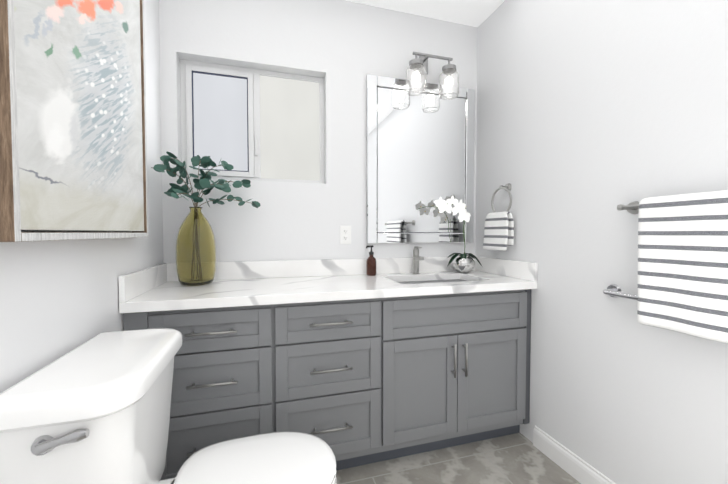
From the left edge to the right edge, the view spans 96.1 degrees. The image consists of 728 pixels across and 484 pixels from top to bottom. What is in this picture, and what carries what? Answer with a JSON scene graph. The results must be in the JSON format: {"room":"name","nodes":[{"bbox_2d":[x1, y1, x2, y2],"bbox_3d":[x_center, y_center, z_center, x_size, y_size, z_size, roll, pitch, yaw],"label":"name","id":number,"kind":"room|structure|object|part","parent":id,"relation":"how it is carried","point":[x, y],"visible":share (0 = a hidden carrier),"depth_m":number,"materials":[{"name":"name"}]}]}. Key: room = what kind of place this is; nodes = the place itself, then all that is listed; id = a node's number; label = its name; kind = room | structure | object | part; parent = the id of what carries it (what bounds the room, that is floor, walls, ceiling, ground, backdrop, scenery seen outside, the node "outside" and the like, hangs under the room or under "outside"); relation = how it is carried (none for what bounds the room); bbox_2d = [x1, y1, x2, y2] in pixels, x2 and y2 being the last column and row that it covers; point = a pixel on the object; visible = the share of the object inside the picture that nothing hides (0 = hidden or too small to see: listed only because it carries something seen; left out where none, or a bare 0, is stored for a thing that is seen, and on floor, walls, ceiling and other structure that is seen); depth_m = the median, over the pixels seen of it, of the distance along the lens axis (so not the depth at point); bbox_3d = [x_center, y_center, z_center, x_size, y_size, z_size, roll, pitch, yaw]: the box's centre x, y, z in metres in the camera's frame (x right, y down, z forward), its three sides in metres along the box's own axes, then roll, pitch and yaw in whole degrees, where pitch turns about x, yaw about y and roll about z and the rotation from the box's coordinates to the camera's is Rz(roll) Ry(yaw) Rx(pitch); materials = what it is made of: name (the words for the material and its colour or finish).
{"room":"bathroom","nodes":[
{"label":"bathroom","id":0,"kind":"room"},
{"bbox_2d":[0,0,162,392],"bbox_3d":[-0.716,-0.135,0.295,0.120,2.580,3.000,0,2,-16],"label":"wall","id":1,"kind":"structure","parent":0,"point":[59,299],"depth_m":0.94,"materials":[{"name":"white paint"}]},
{"bbox_2d":[0,0,147,241],"bbox_3d":[-0.830,-0.562,0.995,0.055,1.105,0.760,0,2,-16],"label":"picture","id":2,"kind":"object","parent":1,"relation":"attached to","point":[73,150],"visible":1,"depth_m":0.86,"materials":[{"name":"fabric"}]},
{"bbox_3d":[-0.726,-0.552,0.639,0.055,1.105,0.019,0,2,-16],"label":"frame","id":3,"kind":"part","parent":2,"relation":"part of","materials":[{"name":"brown wood"}]},
{"bbox_2d":[118,263,165,301],"bbox_3d":[-0.985,0.171,1.485,0.019,0.099,0.538,0,2,-16],"label":"backsplash","id":4,"kind":"structure","parent":1,"relation":"attached to","point":[132,284],"depth_m":1.38,"materials":[{"name":"white stone"}]},
{"bbox_2d":[159,0,477,262],"bbox_3d":[-0.164,-0.186,2.081,2.180,2.580,0.120,0,2,-16],"label":"wall","id":5,"kind":"structure","parent":0,"point":[343,48],"depth_m":1.96,"materials":[{"name":"white paint"}]},
{"bbox_2d":[180,59,323,183],"bbox_3d":[-0.641,-0.689,1.957,0.807,0.668,0.052,0,2,-16],"label":"window frame","id":6,"kind":"structure","parent":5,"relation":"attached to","point":[187,67],"depth_m":1.92,"materials":[{"name":"white plastic"}]},
{"bbox_2d":[192,71,319,180],"bbox_3d":[-0.624,-0.689,1.954,0.720,0.612,0.024,0,2,-16],"label":"window","id":7,"kind":"structure","parent":6,"relation":"attached to","point":[193,112],"depth_m":1.97,"materials":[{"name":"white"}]},
{"bbox_2d":[255,135,257,155],"bbox_3d":[-0.639,-0.572,1.937,0.016,0.120,0.010,0,2,-16],"label":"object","id":8,"kind":"structure","parent":6,"relation":"attached to","point":[256,146],"depth_m":1.93,"materials":[{"name":"white"}]},
{"bbox_2d":[166,258,473,281],"bbox_3d":[-0.144,0.156,2.021,1.934,0.099,0.019,0,2,-16],"label":"backsplash","id":9,"kind":"structure","parent":5,"relation":"attached to","point":[282,268],"depth_m":1.96,"materials":[{"name":"white stone"}]},
{"bbox_2d":[340,226,350,243],"bbox_3d":[-0.114,-0.045,2.031,0.070,0.114,0.008,0,2,-16],"label":"electrical outlet plate","id":10,"kind":"object","parent":5,"relation":"attached to","point":[345,234],"visible":1,"depth_m":2.03,"materials":[{"name":"white plastic"}]},
{"bbox_2d":[367,74,474,243],"bbox_3d":[0.389,-0.519,2.159,0.774,1.052,0.020,0,2,-16],"label":"mirror","id":11,"kind":"object","parent":5,"relation":"attached to","point":[420,155],"visible":0.88,"depth_m":2.14,"materials":[{"name":"grey mirror"}]},
{"bbox_2d":[406,52,458,99],"bbox_3d":[0.416,-1.071,2.059,0.350,0.319,0.195,0,2,-16],"label":"sconce","id":12,"kind":"object","parent":5,"relation":"attached to","point":[417,71],"visible":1,"depth_m":2.00,"materials":[{"name":"glass"}]},
{"bbox_2d":[346,0,504,26],"bbox_3d":[0.273,-1.472,0.546,2.180,0.080,3.240,0,2,-16],"label":"ceiling","id":13,"kind":"structure","parent":0,"point":[475,13],"depth_m":2.06,"materials":[{"name":"white paint"}]},
{"bbox_2d":[336,433,580,483],"bbox_3d":[0.273,1.177,0.622,2.180,0.060,3.240,0,2,-16],"label":"floor","id":14,"kind":"structure","parent":0,"point":[518,458],"depth_m":1.62,"materials":[{"name":"tile"}]},
{"bbox_2d":[0,328,336,483],"bbox_3d":[-0.439,0.715,0.951,0.732,0.843,0.510,0,2,-16],"label":"toilet","id":15,"kind":"object","parent":14,"relation":"on","point":[96,409],"visible":1,"depth_m":0.76,"materials":[{"name":"white ceramic"}]},
{"bbox_3d":[-0.603,0.398,0.646,0.102,0.050,0.034,0,2,-16],"label":"handle","id":16,"kind":"part","parent":15,"relation":"part of","materials":[{"name":"grey metal"}]},
{"bbox_3d":[-0.323,0.711,1.002,0.476,0.052,0.374,0,2,-16],"label":"seat","id":17,"kind":"part","parent":15,"relation":"part of","materials":[{"name":"white plastic"}]},
{"bbox_2d":[119,286,536,479],"bbox_3d":[-0.068,0.684,1.775,1.934,0.860,0.562,0,2,-16],"label":"bathroom vanity","id":18,"kind":"object","parent":14,"relation":"on","point":[350,363],"depth_m":1.53,"materials":[{"name":"grey paint"}]},
{"bbox_2d":[119,270,536,309],"bbox_3d":[-0.068,0.233,1.765,1.934,0.041,0.557,0,2,-16],"label":"countertop","id":19,"kind":"structure","parent":18,"relation":"on","point":[221,291],"depth_m":1.57,"materials":[{"name":"white stone"}]},
{"bbox_2d":[151,151,260,285],"bbox_3d":[-0.760,-0.119,1.631,0.465,0.669,0.330,0,2,-16],"label":"vase","id":20,"kind":"object","parent":19,"relation":"on","point":[195,254],"visible":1,"depth_m":1.61,"materials":[{"name":"green glass"}]},
{"bbox_3d":[-0.854,0.019,1.666,0.184,0.391,0.184,0,2,-16],"label":"glass","id":21,"kind":"part","parent":20,"relation":"part of","materials":[{"name":"green"}]},
{"bbox_2d":[366,245,375,275],"bbox_3d":[0.044,0.113,2.013,0.064,0.184,0.061,0,2,-16],"label":"soap bottle","id":22,"kind":"object","parent":19,"relation":"on","point":[371,265],"visible":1,"depth_m":1.99,"materials":[{"name":"orange glass"}]},
{"bbox_2d":[410,246,425,273],"bbox_3d":[0.343,0.116,2.073,0.050,0.175,0.110,0,2,-16],"label":"faucet","id":23,"kind":"object","parent":19,"relation":"on","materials":[{"name":"silver metal"}]},
{"bbox_2d":[394,278,473,281],"bbox_3d":[0.413,0.319,1.904,0.604,0.162,0.384,0,2,-16],"label":"sink","id":24,"kind":"object","parent":19,"relation":"in","point":[395,279],"depth_m":2.04,"materials":[{"name":"white ceramic"}]},
{"bbox_2d":[434,196,481,272],"bbox_3d":[0.605,-0.048,2.134,0.376,0.498,0.148,0,2,-16],"label":"orchid","id":25,"kind":"object","parent":19,"relation":"on","point":[463,263],"visible":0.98,"depth_m":2.10,"materials":[{"name":"white plant"}]},
{"bbox_3d":[0.553,-0.076,2.102,0.249,0.342,0.043,0,2,-16],"label":"stem","id":26,"kind":"part","parent":25,"relation":"part of","materials":[{"name":"green"}]},
{"bbox_3d":[0.656,0.145,2.155,0.148,0.112,0.148,0,2,-16],"label":"pot","id":27,"kind":"part","parent":25,"relation":"part of","materials":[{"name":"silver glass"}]},
{"bbox_2d":[475,0,727,483],"bbox_3d":[1.262,-0.151,0.873,0.120,2.580,3.000,0,2,-16],"label":"wall","id":28,"kind":"structure","parent":0,"point":[592,115],"depth_m":1.41,"materials":[{"name":"white paint"}]},
{"bbox_2d":[483,183,513,250],"bbox_3d":[0.827,-0.154,1.990,0.088,0.403,0.215,0,2,-16],"label":"towel ring","id":29,"kind":"object","parent":28,"relation":"attached to","point":[498,230],"visible":1,"depth_m":1.95,"materials":[{"name":"white fabric"}]},
{"bbox_2d":[483,211,513,250],"bbox_3d":[0.812,-0.067,1.989,0.064,0.233,0.216,0,2,-16],"label":"towel","id":30,"kind":"object","parent":29,"relation":"hanging from","point":[498,226],"depth_m":1.95,"materials":[{"name":"white fabric"}]},
{"bbox_2d":[474,256,537,281],"bbox_3d":[0.853,0.156,2.022,0.019,0.099,0.538,0,2,-16],"label":"backsplash","id":31,"kind":"structure","parent":28,"relation":"attached to","point":[512,269],"depth_m":1.95,"materials":[{"name":"white stone"}]},
{"bbox_2d":[533,425,615,483],"bbox_3d":[1.275,1.092,0.622,0.014,0.108,2.441,0,2,-16],"label":"baseboard","id":32,"kind":"structure","parent":28,"relation":"attached to","point":[576,467],"depth_m":1.59,"materials":[{"name":"white wood"}]},
{"bbox_2d":[603,284,637,300],"bbox_3d":[1.125,0.217,1.007,0.072,0.060,0.814,0,2,-16],"label":"towel bar","id":33,"kind":"object","parent":28,"relation":"attached to","point":[613,290],"visible":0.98,"depth_m":1.32,"materials":[{"name":"silver metal"}]},
{"bbox_2d":[617,190,727,343],"bbox_3d":[1.101,0.072,0.994,0.124,0.455,0.662,0,2,-16],"label":"towel","id":34,"kind":"object","parent":28,"relation":"attached to","point":[682,263],"visible":1,"depth_m":1.05,"materials":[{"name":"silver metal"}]}
]}

